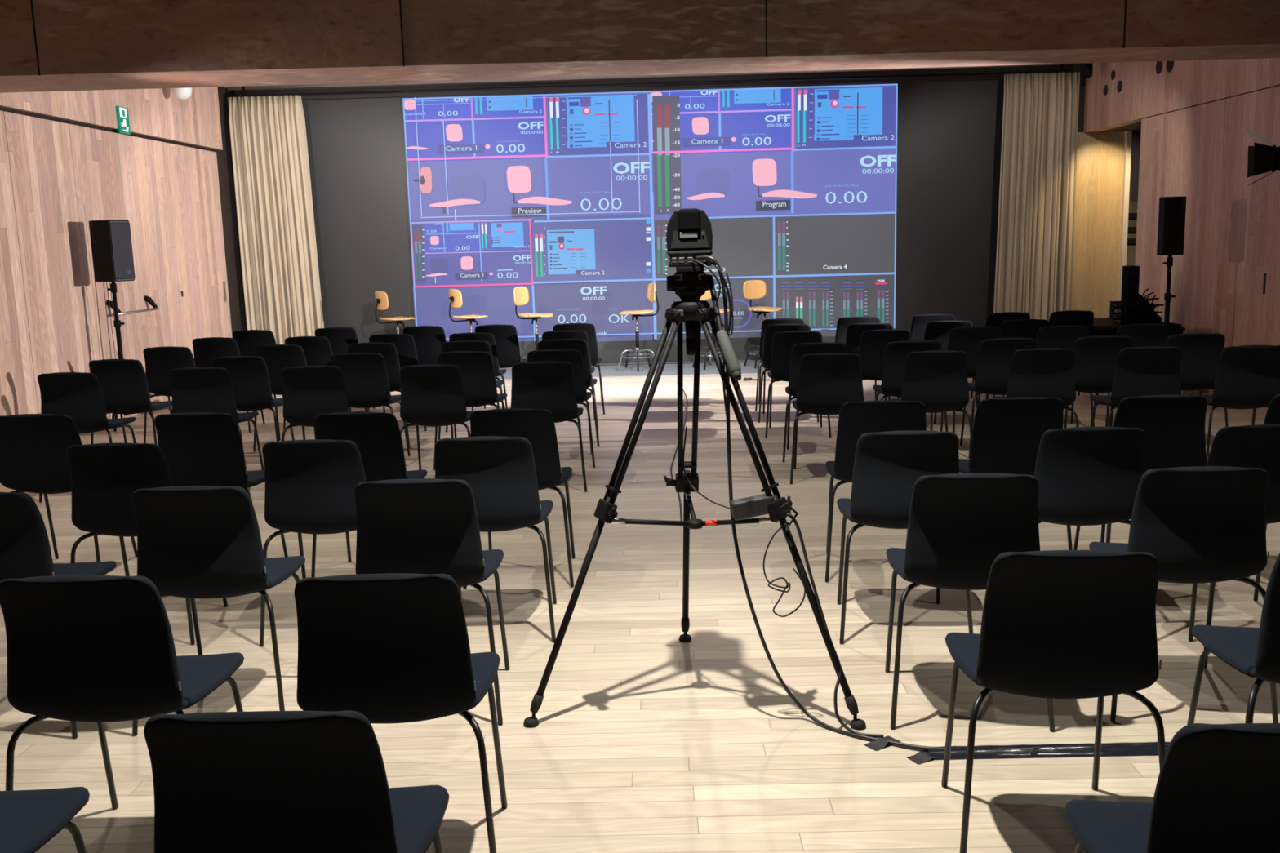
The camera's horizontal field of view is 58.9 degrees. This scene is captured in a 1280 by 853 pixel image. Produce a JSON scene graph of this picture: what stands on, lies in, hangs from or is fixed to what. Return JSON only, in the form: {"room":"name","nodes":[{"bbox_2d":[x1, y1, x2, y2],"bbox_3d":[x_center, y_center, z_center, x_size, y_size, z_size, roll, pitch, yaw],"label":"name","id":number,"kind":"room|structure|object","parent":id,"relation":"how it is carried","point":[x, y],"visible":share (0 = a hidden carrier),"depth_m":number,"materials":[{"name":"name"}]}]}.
{"room":"lecture hall","nodes":[
{"label":"lecture hall","id":0,"kind":"room"},
{"bbox_2d":[0,86,246,434],"bbox_3d":[-5.173,-1.160,6.738,0.179,3.550,15.920,-1,9,1],"label":"wall","id":1,"kind":"structure","parent":0,"point":[63,152],"depth_m":10.45,"materials":[{"name":"brown wood"}]},
{"bbox_2d":[84,204,167,418],"bbox_3d":[-4.966,-1.124,11.121,0.127,2.030,1.320,-1,9,1],"label":"door","id":2,"kind":"structure","parent":1,"relation":"in","point":[137,299],"depth_m":11.22,"materials":[{"name":"brown wood"}]},
{"bbox_2d":[0,373,1279,852],"bbox_3d":[0.155,0.392,7.668,13.800,0.100,17.400,-1,9,1],"label":"floor","id":3,"kind":"structure","parent":0,"point":[645,740],"depth_m":4.06,"materials":[{"name":"brown wood"}]},
{"bbox_2d":[0,786,89,852],"bbox_3d":[-1.385,0.861,2.199,0.521,0.849,0.525,-1,9,1],"label":"chair","id":4,"kind":"object","parent":3,"relation":"on","point":[29,820],"visible":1,"depth_m":2.31,"materials":[{"name":"black fabric"}]},
{"bbox_2d":[0,492,116,737],"bbox_3d":[-2.144,0.588,3.960,0.521,0.849,0.525,-1,9,2],"label":"chair","id":5,"kind":"object","parent":3,"relation":"on","point":[25,552],"visible":0.55,"depth_m":3.72,"materials":[{"name":"black plastic"}]},
{"bbox_2d":[0,413,137,562],"bbox_3d":[-2.896,0.319,5.701,0.521,0.849,0.525,-2,9,0],"label":"chair","id":6,"kind":"object","parent":3,"relation":"on","point":[33,447],"visible":0.77,"depth_m":5.46,"materials":[{"name":"black plastic"}]},
{"bbox_2d":[37,372,136,502],"bbox_3d":[-3.666,0.032,7.550,0.521,0.849,0.525,-1,9,1],"label":"chair","id":7,"kind":"object","parent":3,"relation":"on","point":[79,396],"visible":0.76,"depth_m":7.31,"materials":[{"name":"black plastic"}]},
{"bbox_2d":[0,575,244,808],"bbox_3d":[-1.332,0.730,2.978,0.521,0.849,0.524,-1,9,1],"label":"chair","id":8,"kind":"object","parent":3,"relation":"on","point":[100,650],"visible":0.98,"depth_m":2.75,"materials":[{"name":"black plastic"}]},
{"bbox_2d":[88,359,172,444],"bbox_3d":[-3.726,-0.102,8.360,0.521,0.849,0.524,-1,9,2],"label":"chair","id":9,"kind":"object","parent":3,"relation":"on","point":[123,383],"visible":0.88,"depth_m":8.12,"materials":[{"name":"black plastic"}]},
{"bbox_2d":[106,281,155,431],"bbox_3d":[-4.721,-0.640,10.248,0.436,1.332,0.386,-1,9,1],"label":"speaker stand","id":10,"kind":"object","parent":3,"relation":"on","point":[117,322],"visible":0.48,"depth_m":10.24,"materials":[{"name":"black metal"}]},
{"bbox_2d":[88,219,135,281],"bbox_3d":[-4.741,-1.572,10.149,0.274,0.540,0.260,1,10,17],"label":"loudspeaker","id":11,"kind":"object","parent":10,"relation":"on","point":[110,239],"visible":1,"depth_m":10.05,"materials":[{"name":"black plastic"}]},
{"bbox_2d":[109,222,135,279],"bbox_3d":[-4.617,-1.569,10.111,0.011,0.496,0.244,1,10,17],"label":"grille","id":12,"kind":"object","parent":11,"relation":"attached to","point":[121,253],"depth_m":10.09,"materials":[{"name":"grey"}]},
{"bbox_2d":[66,442,227,644],"bbox_3d":[-2.099,0.444,4.817,0.521,0.849,0.525,-2,9,0],"label":"chair","id":13,"kind":"object","parent":3,"relation":"on","point":[105,477],"visible":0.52,"depth_m":4.58,"materials":[{"name":"black plastic"}]},
{"bbox_2d":[142,346,195,443],"bbox_3d":[-3.747,-0.256,9.288,0.521,0.849,0.525,-1,9,1],"label":"chair","id":14,"kind":"object","parent":3,"relation":"on","point":[159,361],"visible":0.46,"depth_m":9.04,"materials":[{"name":"black plastic"}]},
{"bbox_2d":[169,367,264,489],"bbox_3d":[-2.859,-0.006,7.643,0.521,0.849,0.525,-2,9,0],"label":"chair","id":15,"kind":"object","parent":3,"relation":"on","point":[194,389],"visible":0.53,"depth_m":7.41,"materials":[{"name":"black plastic"}]},
{"bbox_2d":[131,485,305,735],"bbox_3d":[-1.449,0.570,3.957,0.521,0.849,0.524,-1,9,1],"label":"chair","id":16,"kind":"object","parent":3,"relation":"on","point":[203,542],"visible":0.97,"depth_m":3.72,"materials":[{"name":"black plastic"}]},
{"bbox_2d":[154,412,288,556],"bbox_3d":[-2.078,0.312,5.606,0.521,0.849,0.524,-1,9,2],"label":"chair","id":17,"kind":"object","parent":3,"relation":"on","point":[197,448],"visible":0.75,"depth_m":5.37,"materials":[{"name":"black plastic"}]},
{"bbox_2d":[192,337,265,433],"bbox_3d":[-3.678,-0.392,10.096,0.521,0.849,0.524,-1,9,1],"label":"chair","id":18,"kind":"object","parent":3,"relation":"on","point":[205,349],"visible":0.33,"depth_m":9.84,"materials":[{"name":"black plastic"}]},
{"bbox_2d":[211,355,294,441],"bbox_3d":[-2.853,-0.124,8.354,0.521,0.849,0.525,-1,9,1],"label":"chair","id":19,"kind":"object","parent":3,"relation":"on","point":[249,375],"visible":0.76,"depth_m":8.12,"materials":[{"name":"black plastic"}]},
{"bbox_2d":[232,329,283,412],"bbox_3d":[-3.609,-0.522,10.864,0.521,0.849,0.525,-2,9,0],"label":"chair","id":20,"kind":"object","parent":3,"relation":"on","point":[247,340],"visible":0.28,"depth_m":10.60,"materials":[{"name":"black plastic"}]},
{"bbox_2d":[253,344,315,451],"bbox_3d":[-2.829,-0.264,9.192,0.521,0.849,0.525,-1,9,1],"label":"chair","id":21,"kind":"object","parent":3,"relation":"on","point":[277,357],"visible":0.39,"depth_m":8.94,"materials":[{"name":"black plastic"}]},
{"bbox_2d":[143,710,448,852],"bbox_3d":[-0.625,0.846,2.165,0.521,0.849,0.524,-1,9,1],"label":"chair","id":22,"kind":"object","parent":3,"relation":"on","point":[257,781],"visible":1,"depth_m":1.92,"materials":[{"name":"black plastic"}]},
{"bbox_2d":[259,439,366,646],"bbox_3d":[-1.298,0.430,4.773,0.521,0.849,0.525,-1,9,1],"label":"chair","id":23,"kind":"object","parent":3,"relation":"on","point":[311,484],"visible":0.81,"depth_m":4.54,"materials":[{"name":"black plastic"}]},
{"bbox_2d":[283,336,351,430],"bbox_3d":[-2.828,-0.389,9.941,0.521,0.849,0.525,-1,9,1],"label":"chair","id":24,"kind":"object","parent":3,"relation":"on","point":[317,350],"visible":0.23,"depth_m":9.68,"materials":[{"name":"black plastic"}]},
{"bbox_2d":[281,365,364,441],"bbox_3d":[-2.100,-0.011,7.550,0.521,0.849,0.525,-2,9,0],"label":"chair","id":25,"kind":"object","parent":3,"relation":"on","point":[309,392],"visible":0.65,"depth_m":7.31,"materials":[{"name":"black plastic"}]},
{"bbox_2d":[315,327,375,410],"bbox_3d":[-2.850,-0.548,10.899,0.521,0.849,0.525,-2,9,0],"label":"chair","id":26,"kind":"object","parent":3,"relation":"on","point":[340,338],"visible":0.21,"depth_m":10.63,"materials":[{"name":"black plastic"}]},
{"bbox_2d":[311,411,427,577],"bbox_3d":[-1.293,0.312,5.483,0.521,0.849,0.525,-1,9,2],"label":"chair","id":27,"kind":"object","parent":3,"relation":"on","point":[377,437],"visible":0.44,"depth_m":5.23,"materials":[{"name":"black plastic"}]},
{"bbox_2d":[330,352,410,456],"bbox_3d":[-1.996,-0.146,8.347,0.521,0.849,0.525,-1,9,3],"label":"chair","id":28,"kind":"object","parent":3,"relation":"on","point":[365,375],"visible":0.8,"depth_m":8.11,"materials":[{"name":"black plastic"}]},
{"bbox_2d":[347,342,419,448],"bbox_3d":[-2.084,-0.279,9.158,0.521,0.849,0.525,-1,9,2],"label":"chair","id":29,"kind":"object","parent":3,"relation":"on","point":[388,351],"visible":0.29,"depth_m":8.89,"materials":[{"name":"black plastic"}]},
{"bbox_2d":[367,333,426,431],"bbox_3d":[-2.110,-0.410,9.947,0.521,0.849,0.525,-1,9,1],"label":"chair","id":30,"kind":"object","parent":3,"relation":"on","point":[405,344],"visible":0.23,"depth_m":9.68,"materials":[{"name":"black plastic"}]},
{"bbox_2d":[293,573,507,852],"bbox_3d":[-0.609,0.719,2.925,0.521,0.849,0.524,-2,9,0],"label":"chair","id":31,"kind":"object","parent":3,"relation":"on","point":[394,647],"visible":0.94,"depth_m":2.69,"materials":[{"name":"black plastic"}]},
{"bbox_2d":[400,325,446,417],"bbox_3d":[-2.002,-0.552,10.784,0.521,0.849,0.525,-2,9,0],"label":"chair","id":32,"kind":"object","parent":3,"relation":"on","point":[428,340],"visible":0.46,"depth_m":10.54,"materials":[{"name":"black plastic"}]},
{"bbox_2d":[355,478,509,724],"bbox_3d":[-0.728,0.548,3.973,0.521,0.849,0.525,-1,9,1],"label":"chair","id":33,"kind":"object","parent":3,"relation":"on","point":[415,526],"visible":0.8,"depth_m":3.74,"materials":[{"name":"black plastic"}]},
{"bbox_2d":[400,364,475,470],"bbox_3d":[-1.310,-0.013,7.436,0.521,0.849,0.525,-1,9,2],"label":"chair","id":34,"kind":"object","parent":3,"relation":"on","point":[432,394],"visible":0.98,"depth_m":7.20,"materials":[{"name":"black plastic"}]},
{"bbox_2d":[433,351,506,470],"bbox_3d":[-1.220,-0.152,8.254,0.521,0.849,0.525,-1,9,2],"label":"chair","id":35,"kind":"object","parent":3,"relation":"on","point":[476,367],"visible":0.66,"depth_m":8.02,"materials":[{"name":"black plastic"}]},
{"bbox_2d":[438,340,504,439],"bbox_3d":[-1.338,-0.287,9.084,0.521,0.849,0.525,-1,9,2],"label":"chair","id":36,"kind":"object","parent":3,"relation":"on","point":[461,345],"visible":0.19,"depth_m":8.80,"materials":[{"name":"black plastic"}]},
{"bbox_2d":[434,435,556,641],"bbox_3d":[-0.607,0.417,4.740,0.521,0.849,0.525,-1,9,1],"label":"chair","id":37,"kind":"object","parent":3,"relation":"on","point":[500,472],"visible":0.75,"depth_m":4.50,"materials":[{"name":"black plastic"}]},
{"bbox_2d":[471,324,527,410],"bbox_3d":[-1.314,-0.557,10.702,0.521,0.849,0.525,-1,9,2],"label":"chair","id":38,"kind":"object","parent":3,"relation":"on","point":[506,339],"visible":0.56,"depth_m":10.46,"materials":[{"name":"black plastic"}]},
{"bbox_2d":[462,408,575,588],"bbox_3d":[-0.571,0.296,5.459,0.521,0.849,0.525,-1,9,2],"label":"chair","id":39,"kind":"object","parent":3,"relation":"on","point":[536,425],"visible":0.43,"depth_m":5.21,"materials":[{"name":"black plastic"}]},
{"bbox_2d":[511,360,586,492],"bbox_3d":[-0.609,-0.032,7.433,0.521,0.849,0.525,-1,9,1],"label":"chair","id":40,"kind":"object","parent":3,"relation":"on","point":[548,385],"visible":0.68,"depth_m":7.20,"materials":[{"name":"black plastic"}]},
{"bbox_2d":[527,349,595,467],"bbox_3d":[-0.586,-0.160,8.202,0.521,0.849,0.525,-1,9,1],"label":"chair","id":41,"kind":"object","parent":3,"relation":"on","point":[574,357],"visible":0.27,"depth_m":7.95,"materials":[{"name":"black plastic"}]},
{"bbox_2d":[537,338,599,447],"bbox_3d":[-0.579,-0.292,8.991,0.521,0.849,0.525,-1,9,2],"label":"chair","id":42,"kind":"object","parent":3,"relation":"on","point":[581,345],"visible":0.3,"depth_m":8.72,"materials":[{"name":"black plastic"}]},
{"bbox_2d":[552,323,604,414],"bbox_3d":[-0.588,-0.559,10.599,0.521,0.849,0.525,-1,9,1],"label":"chair","id":43,"kind":"object","parent":3,"relation":"on","point":[588,328],"visible":0.3,"depth_m":10.36,"materials":[{"name":"black plastic"}]},
{"bbox_2d":[495,360,769,379],"bbox_3d":[0.223,-0.712,13.962,10.150,0.006,1.380,-1,9,1],"label":"stage","id":44,"kind":"object","parent":3,"relation":"on","point":[668,369],"depth_m":13.78,"materials":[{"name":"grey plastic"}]},
{"bbox_2d":[617,283,658,371],"bbox_3d":[-0.014,-1.218,13.833,0.483,1.042,0.508,2,10,18],"label":"stool","id":45,"kind":"object","parent":44,"relation":"on","point":[651,292],"visible":1,"depth_m":13.84,"materials":[{"name":"brown wood"}]},
{"bbox_2d":[742,280,782,368],"bbox_3d":[1.522,-1.260,13.835,0.508,1.042,0.483,-2,9,-1],"label":"stool","id":46,"kind":"object","parent":44,"relation":"on","point":[753,289],"visible":0.72,"depth_m":13.89,"materials":[{"name":"brown wood"}]},
{"bbox_2d":[302,79,1004,364],"bbox_3d":[0.213,-2.511,14.407,9.900,3.410,0.149,-1,9,1],"label":"wall","id":47,"kind":"structure","parent":3,"relation":"on","point":[881,201],"depth_m":14.32,"materials":[{"name":"grey"}]},
{"bbox_2d":[411,218,533,287],"bbox_3d":[-2.143,-2.207,14.450,1.538,0.828,0.018,-1,9,1],"label":"picture","id":48,"kind":"object","parent":47,"relation":"attached to","point":[446,252],"depth_m":14.46,"materials":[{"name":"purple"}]},
{"bbox_2d":[404,93,649,221],"bbox_3d":[-1.415,-3.373,14.239,3.068,1.553,0.033,-1,9,1],"label":"picture","id":49,"kind":"object","parent":47,"relation":"attached to","point":[507,157],"depth_m":14.25,"materials":[{"name":"purple"}]},
{"bbox_2d":[534,220,650,276],"bbox_3d":[-0.599,-2.264,14.415,1.484,0.673,0.011,-1,9,1],"label":"picture","id":50,"kind":"object","parent":47,"relation":"attached to","point":[563,248],"depth_m":14.43,"materials":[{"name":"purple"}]},
{"bbox_2d":[234,64,1065,100],"bbox_3d":[0.090,-4.256,14.092,10.250,0.140,0.200,-1,9,1],"label":"trim","id":51,"kind":"structure","parent":47,"relation":"attached to","point":[1038,68],"depth_m":14.00,"materials":[{"name":"grey"}]},
{"bbox_2d":[649,86,896,213],"bbox_3d":[1.670,-3.446,14.182,3.068,1.549,0.030,-1,9,1],"label":"picture","id":52,"kind":"object","parent":47,"relation":"attached to","point":[756,149],"depth_m":14.19,"materials":[{"name":"purple"}]},
{"bbox_2d":[523,266,866,729],"bbox_3d":[0.161,0.187,4.014,1.132,1.502,0.892,-1,9,1],"label":"tripod","id":53,"kind":"object","parent":3,"relation":"on","point":[690,283],"visible":0.96,"depth_m":3.78,"materials":[{"name":"black metal"}]},
{"bbox_2d":[666,208,712,266],"bbox_3d":[0.164,-0.630,3.778,0.151,0.187,0.166,-1,9,1],"label":"camera","id":54,"kind":"object","parent":53,"relation":"on","point":[689,235],"visible":0.99,"depth_m":3.71,"materials":[{"name":"black plastic"}]},
{"bbox_2d":[696,255,945,751],"bbox_3d":[0.565,0.227,3.605,0.855,1.538,0.073,4,11,32],"label":"cable","id":55,"kind":"object","parent":54,"relation":"attached to","point":[799,705],"visible":0.93,"depth_m":3.75,"materials":[{"name":"black plastic"}]},
{"bbox_2d":[665,300,715,322],"bbox_3d":[0.170,-0.389,3.814,0.167,0.069,0.151,-1,9,1],"label":"bowl","id":56,"kind":"object","parent":53,"relation":"on","point":[683,311],"depth_m":3.75,"materials":[{"name":"black metal"}]},
{"bbox_2d":[729,493,798,525],"bbox_3d":[0.408,0.273,3.734,0.220,0.093,0.096,-1,9,1],"label":"power adapter","id":57,"kind":"object","parent":53,"relation":"attached to","point":[756,505],"visible":0.87,"depth_m":3.71,"materials":[{"name":"grey plastic"}]},
{"bbox_2d":[785,512,884,737],"bbox_3d":[0.632,0.635,3.662,0.073,0.697,0.362,-11,13,-43],"label":"cable","id":58,"kind":"object","parent":53,"relation":"attached to","point":[789,515],"visible":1,"depth_m":3.70,"materials":[{"name":"black plastic"}]},
{"bbox_2d":[758,323,819,422],"bbox_3d":[1.288,-0.491,9.882,0.521,0.849,0.524,-1,10,6],"label":"chair","id":59,"kind":"object","parent":3,"relation":"on","point":[771,330],"visible":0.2,"depth_m":9.67,"materials":[{"name":"black plastic"}]},
{"bbox_2d":[764,330,831,438],"bbox_3d":[1.264,-0.367,9.143,0.521,0.849,0.525,-1,9,6],"label":"chair","id":60,"kind":"object","parent":3,"relation":"on","point":[783,343],"visible":0.42,"depth_m":8.92,"materials":[{"name":"black plastic"}]},
{"bbox_2d":[782,342,847,462],"bbox_3d":[1.283,-0.206,8.175,0.521,0.849,0.525,0,10,6],"label":"chair","id":61,"kind":"object","parent":3,"relation":"on","point":[797,350],"visible":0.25,"depth_m":7.95,"materials":[{"name":"black plastic"}]},
{"bbox_2d":[790,352,864,484],"bbox_3d":[1.241,-0.087,7.466,0.521,0.849,0.525,-1,10,6],"label":"chair","id":62,"kind":"object","parent":3,"relation":"on","point":[827,381],"visible":0.88,"depth_m":7.23,"materials":[{"name":"black plastic"}]},
{"bbox_2d":[825,400,926,582],"bbox_3d":[1.128,0.261,5.397,0.521,0.849,0.525,-1,9,5],"label":"chair","id":63,"kind":"object","parent":3,"relation":"on","point":[855,419],"visible":0.38,"depth_m":5.14,"materials":[{"name":"black plastic"}]},
{"bbox_2d":[858,328,911,380],"bbox_3d":[1.935,-0.375,9.081,0.521,0.849,0.525,-1,9,4],"label":"chair","id":64,"kind":"object","parent":3,"relation":"on","point":[873,344],"visible":0.4,"depth_m":8.84,"materials":[{"name":"black plastic"}]},
{"bbox_2d":[836,430,973,643],"bbox_3d":[1.051,0.394,4.609,0.521,0.849,0.525,-1,9,4],"label":"chair","id":65,"kind":"object","parent":3,"relation":"on","point":[887,465],"visible":0.72,"depth_m":4.37,"materials":[{"name":"black plastic"}]},
{"bbox_2d":[872,340,947,431],"bbox_3d":[1.925,-0.217,8.134,0.521,0.849,0.525,-1,9,5],"label":"chair","id":66,"kind":"object","parent":3,"relation":"on","point":[895,353],"visible":0.53,"depth_m":7.91,"materials":[{"name":"black plastic"}]},
{"bbox_2d":[889,350,972,444],"bbox_3d":[1.901,-0.101,7.444,0.521,0.849,0.524,-1,9,4],"label":"chair","id":67,"kind":"object","parent":3,"relation":"on","point":[938,380],"visible":0.77,"depth_m":7.21,"materials":[{"name":"black plastic"}]},
{"bbox_2d":[924,320,977,408],"bbox_3d":[2.618,-0.508,9.769,0.521,0.849,0.524,-1,9,4],"label":"chair","id":68,"kind":"object","parent":3,"relation":"on","point":[940,331],"visible":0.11,"depth_m":9.50,"materials":[{"name":"black plastic"}]},
{"bbox_2d":[933,326,1004,431],"bbox_3d":[2.638,-0.398,9.107,0.521,0.849,0.525,-1,9,4],"label":"chair","id":69,"kind":"object","parent":3,"relation":"on","point":[968,340],"visible":0.3,"depth_m":8.85,"materials":[{"name":"black plastic"}]},
{"bbox_2d":[884,472,1054,731],"bbox_3d":[1.085,0.523,3.829,0.521,0.849,0.525,-1,9,6],"label":"chair","id":70,"kind":"object","parent":3,"relation":"on","point":[958,524],"visible":0.8,"depth_m":3.59,"materials":[{"name":"black plastic"}]},
{"bbox_2d":[960,337,1036,457],"bbox_3d":[2.583,-0.236,8.142,0.521,0.849,0.525,-1,9,4],"label":"chair","id":71,"kind":"object","parent":3,"relation":"on","point":[994,355],"visible":0.6,"depth_m":7.91,"materials":[{"name":"black plastic"}]},
{"bbox_2d":[959,396,1072,550],"bbox_3d":[1.740,0.246,5.386,0.521,0.849,0.524,-1,9,4],"label":"chair","id":72,"kind":"object","parent":3,"relation":"on","point":[1007,433],"visible":0.62,"depth_m":5.15,"materials":[{"name":"black plastic"}]},
{"bbox_2d":[986,319,1048,395],"bbox_3d":[3.234,-0.513,9.697,0.521,0.849,0.525,-1,10,6],"label":"chair","id":73,"kind":"object","parent":3,"relation":"on","point":[1017,328],"visible":0.16,"depth_m":9.42,"materials":[{"name":"black plastic"}]},
{"bbox_2d":[991,347,1079,426],"bbox_3d":[2.577,-0.116,7.421,0.521,0.849,0.525,-1,9,5],"label":"chair","id":74,"kind":"object","parent":3,"relation":"on","point":[1042,372],"visible":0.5,"depth_m":7.18,"materials":[{"name":"black plastic"}]},
{"bbox_2d":[928,742,1170,759],"bbox_3d":[2.290,0.972,3.488,2.800,0.013,0.088,-1,9,1],"label":"tape","id":75,"kind":"object","parent":3,"relation":"on","point":[1059,750],"visible":0.64,"depth_m":3.49,"materials":[{"name":"black plastic"}]},
{"bbox_2d":[941,550,1165,852],"bbox_3d":[1.062,0.668,2.961,0.521,0.849,0.525,-1,9,6],"label":"chair","id":76,"kind":"object","parent":3,"relation":"on","point":[1055,624],"visible":1,"depth_m":2.73,"materials":[{"name":"black plastic"}]},
{"bbox_2d":[1035,324,1094,426],"bbox_3d":[3.295,-0.399,9.006,0.521,0.849,0.525,-1,10,6],"label":"chair","id":77,"kind":"object","parent":3,"relation":"on","point":[1064,336],"visible":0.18,"depth_m":8.74,"materials":[{"name":"black plastic"}]},
{"bbox_2d":[1048,310,1098,395],"bbox_3d":[3.937,-0.667,10.513,0.521,0.849,0.525,-1,10,6],"label":"chair","id":78,"kind":"object","parent":3,"relation":"on","point":[1074,317],"visible":0.19,"depth_m":10.24,"materials":[{"name":"black plastic"}]},
{"bbox_2d":[1034,426,1145,542],"bbox_3d":[1.755,0.379,4.586,0.521,0.849,0.525,-1,9,5],"label":"chair","id":79,"kind":"object","parent":3,"relation":"on","point":[1085,476],"visible":0.85,"depth_m":4.35,"materials":[{"name":"black plastic"}]},
{"bbox_2d":[1064,335,1133,428],"bbox_3d":[3.239,-0.248,8.109,0.521,0.849,0.525,-1,9,6],"label":"chair","id":80,"kind":"object","parent":3,"relation":"on","point":[1095,357],"visible":0.68,"depth_m":7.87,"materials":[{"name":"black plastic"}]},
{"bbox_2d":[1093,323,1169,426],"bbox_3d":[3.892,-0.408,8.965,0.521,0.849,0.525,-1,10,6],"label":"chair","id":81,"kind":"object","parent":3,"relation":"on","point":[1142,335],"visible":0.2,"depth_m":8.69,"materials":[{"name":"black plastic"}]},
{"bbox_2d":[1088,346,1182,426],"bbox_3d":[3.209,-0.121,7.351,0.521,0.849,0.525,-1,9,4],"label":"chair","id":82,"kind":"object","parent":3,"relation":"on","point":[1144,371],"visible":0.68,"depth_m":7.11,"materials":[{"name":"black plastic"}]},
{"bbox_2d":[1093,327,1185,336],"bbox_3d":[4.815,-0.698,11.320,0.970,0.598,0.560,-1,9,1],"label":"table","id":83,"kind":"object","parent":3,"relation":"on","point":[1112,331],"visible":0.12,"depth_m":11.01,"materials":[{"name":"black"}]},
{"bbox_2d":[1120,265,1139,324],"bbox_3d":[4.828,-1.281,11.170,0.110,0.600,0.164,-1,9,1],"label":"loudspeaker","id":84,"kind":"object","parent":83,"relation":"on","point":[1131,273],"visible":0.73,"depth_m":11.11,"materials":[{"name":"black plastic"}]},
{"bbox_2d":[1073,395,1208,550],"bbox_3d":[2.361,0.237,5.334,0.521,0.849,0.525,-1,9,4],"label":"chair","id":85,"kind":"object","parent":3,"relation":"on","point":[1173,426],"visible":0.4,"depth_m":5.09,"materials":[{"name":"black plastic"}]},
{"bbox_2d":[1162,255,1175,325],"bbox_3d":[4.705,-0.858,10.071,0.436,1.317,0.386,-1,9,1],"label":"speaker stand","id":86,"kind":"object","parent":3,"relation":"on","point":[1167,296],"visible":0.41,"depth_m":10.05,"materials":[{"name":"black metal"}]},
{"bbox_2d":[1156,195,1186,255],"bbox_3d":[4.681,-1.766,9.983,0.215,0.505,0.202,3,10,24],"label":"loudspeaker","id":87,"kind":"object","parent":86,"relation":"on","point":[1172,210],"visible":1,"depth_m":9.90,"materials":[{"name":"black plastic"}]},
{"bbox_2d":[1064,723,1279,852],"bbox_3d":[1.043,0.826,2.015,0.521,0.849,0.525,-1,9,4],"label":"chair","id":88,"kind":"object","parent":3,"relation":"on","point":[1217,790],"visible":1,"depth_m":1.78,"materials":[{"name":"black plastic"}]},
{"bbox_2d":[1088,466,1278,723],"bbox_3d":[1.808,0.502,3.835,0.521,0.849,0.525,0,10,6],"label":"chair","id":89,"kind":"object","parent":3,"relation":"on","point":[1201,524],"visible":0.8,"depth_m":3.60,"materials":[{"name":"black plastic"}]},
{"bbox_2d":[1164,333,1228,426],"bbox_3d":[3.882,-0.267,8.116,0.521,0.849,0.525,-1,10,6],"label":"chair","id":90,"kind":"object","parent":3,"relation":"on","point":[1201,352],"visible":0.49,"depth_m":7.87,"materials":[{"name":"black plastic"}]},
{"bbox_2d":[1155,424,1279,641],"bbox_3d":[2.389,0.370,4.535,0.521,0.849,0.525,-1,9,4],"label":"chair","id":91,"kind":"object","parent":3,"relation":"on","point":[1255,446],"visible":0.38,"depth_m":4.29,"materials":[{"name":"black plastic"}]},
{"bbox_2d":[1186,553,1279,724],"bbox_3d":[1.753,0.648,2.968,0.521,0.849,0.525,-1,10,6],"label":"chair","id":92,"kind":"object","parent":3,"relation":"on","point":[1254,652],"visible":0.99,"depth_m":2.88,"materials":[{"name":"black plastic"}]},
{"bbox_2d":[1188,344,1279,466],"bbox_3d":[3.815,-0.122,7.260,0.521,0.849,0.525,-1,9,5],"label":"chair","id":93,"kind":"object","parent":3,"relation":"on","point":[1247,376],"visible":0.93,"depth_m":7.03,"materials":[{"name":"black plastic"}]},
{"bbox_2d":[222,63,1067,91],"bbox_3d":[0.131,-4.063,12.045,13.800,0.150,7.300,-1,9,1],"label":"ceiling","id":94,"kind":"structure","parent":0,"point":[233,88],"depth_m":13.89,"materials":[{"name":"paint"}]},
{"bbox_2d":[228,63,1073,97],"bbox_3d":[0.099,-4.198,13.696,10.200,0.125,0.060,-1,9,1],"label":"track","id":95,"kind":"object","parent":94,"relation":"attached to","point":[1062,64],"visible":0.86,"depth_m":13.68,"materials":[{"name":"black metal"}]},
{"bbox_2d":[227,94,324,344],"bbox_3d":[-4.489,-2.352,14.083,0.974,3.393,0.203,-1,9,1],"label":"curtain","id":96,"kind":"object","parent":95,"relation":"hanging from","point":[281,280],"visible":0.85,"depth_m":14.00,"materials":[{"name":"beige fabric"}]},
{"bbox_2d":[993,71,1079,322],"bbox_3d":[4.834,-2.573,13.895,0.989,3.393,0.241,-1,9,1],"label":"curtain","id":97,"kind":"object","parent":95,"relation":"hanging from","point":[1033,273],"visible":0.84,"depth_m":13.82,"materials":[{"name":"beige fabric"}]},
{"bbox_2d":[1067,62,1141,201],"bbox_3d":[6.178,-2.670,13.961,1.850,3.550,3.800,-1,9,1],"label":"wall","id":98,"kind":"structure","parent":0,"point":[1135,127],"depth_m":13.74,"materials":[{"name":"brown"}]},
{"bbox_2d":[1071,130,1132,317],"bbox_3d":[5.634,-2.239,13.990,0.690,2.720,0.144,-1,9,5],"label":"door","id":99,"kind":"structure","parent":98,"relation":"in","point":[1103,162],"depth_m":13.90,"materials":[{"name":"brown wood"}]},
{"bbox_2d":[1083,57,1279,409],"bbox_3d":[5.362,-1.369,6.282,0.173,3.550,15.400,-1,9,1],"label":"wall","id":100,"kind":"structure","parent":0,"point":[1194,116],"depth_m":10.67,"materials":[{"name":"brown wood"}]},
{"bbox_2d":[1243,131,1279,186],"bbox_3d":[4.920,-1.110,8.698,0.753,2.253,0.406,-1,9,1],"label":"spotlight","id":101,"kind":"object","parent":100,"relation":"attached to","point":[1262,158],"visible":1,"depth_m":8.43,"materials":[{"name":"black metal"}]},
{"bbox_3d":[0.003,-2.631,3.465,13.800,0.150,10.100,-1,9,1],"label":"ceiling","id":102,"kind":"structure","parent":0,"visible":0},
{"bbox_2d":[0,0,1279,93],"bbox_3d":[0.085,-2.984,8.227,10.417,0.722,0.836,-2,9,0],"label":"ceiling beam","id":103,"kind":"structure","parent":102,"relation":"attached to","point":[46,45],"depth_m":7.92,"materials":[{"name":"wood"}]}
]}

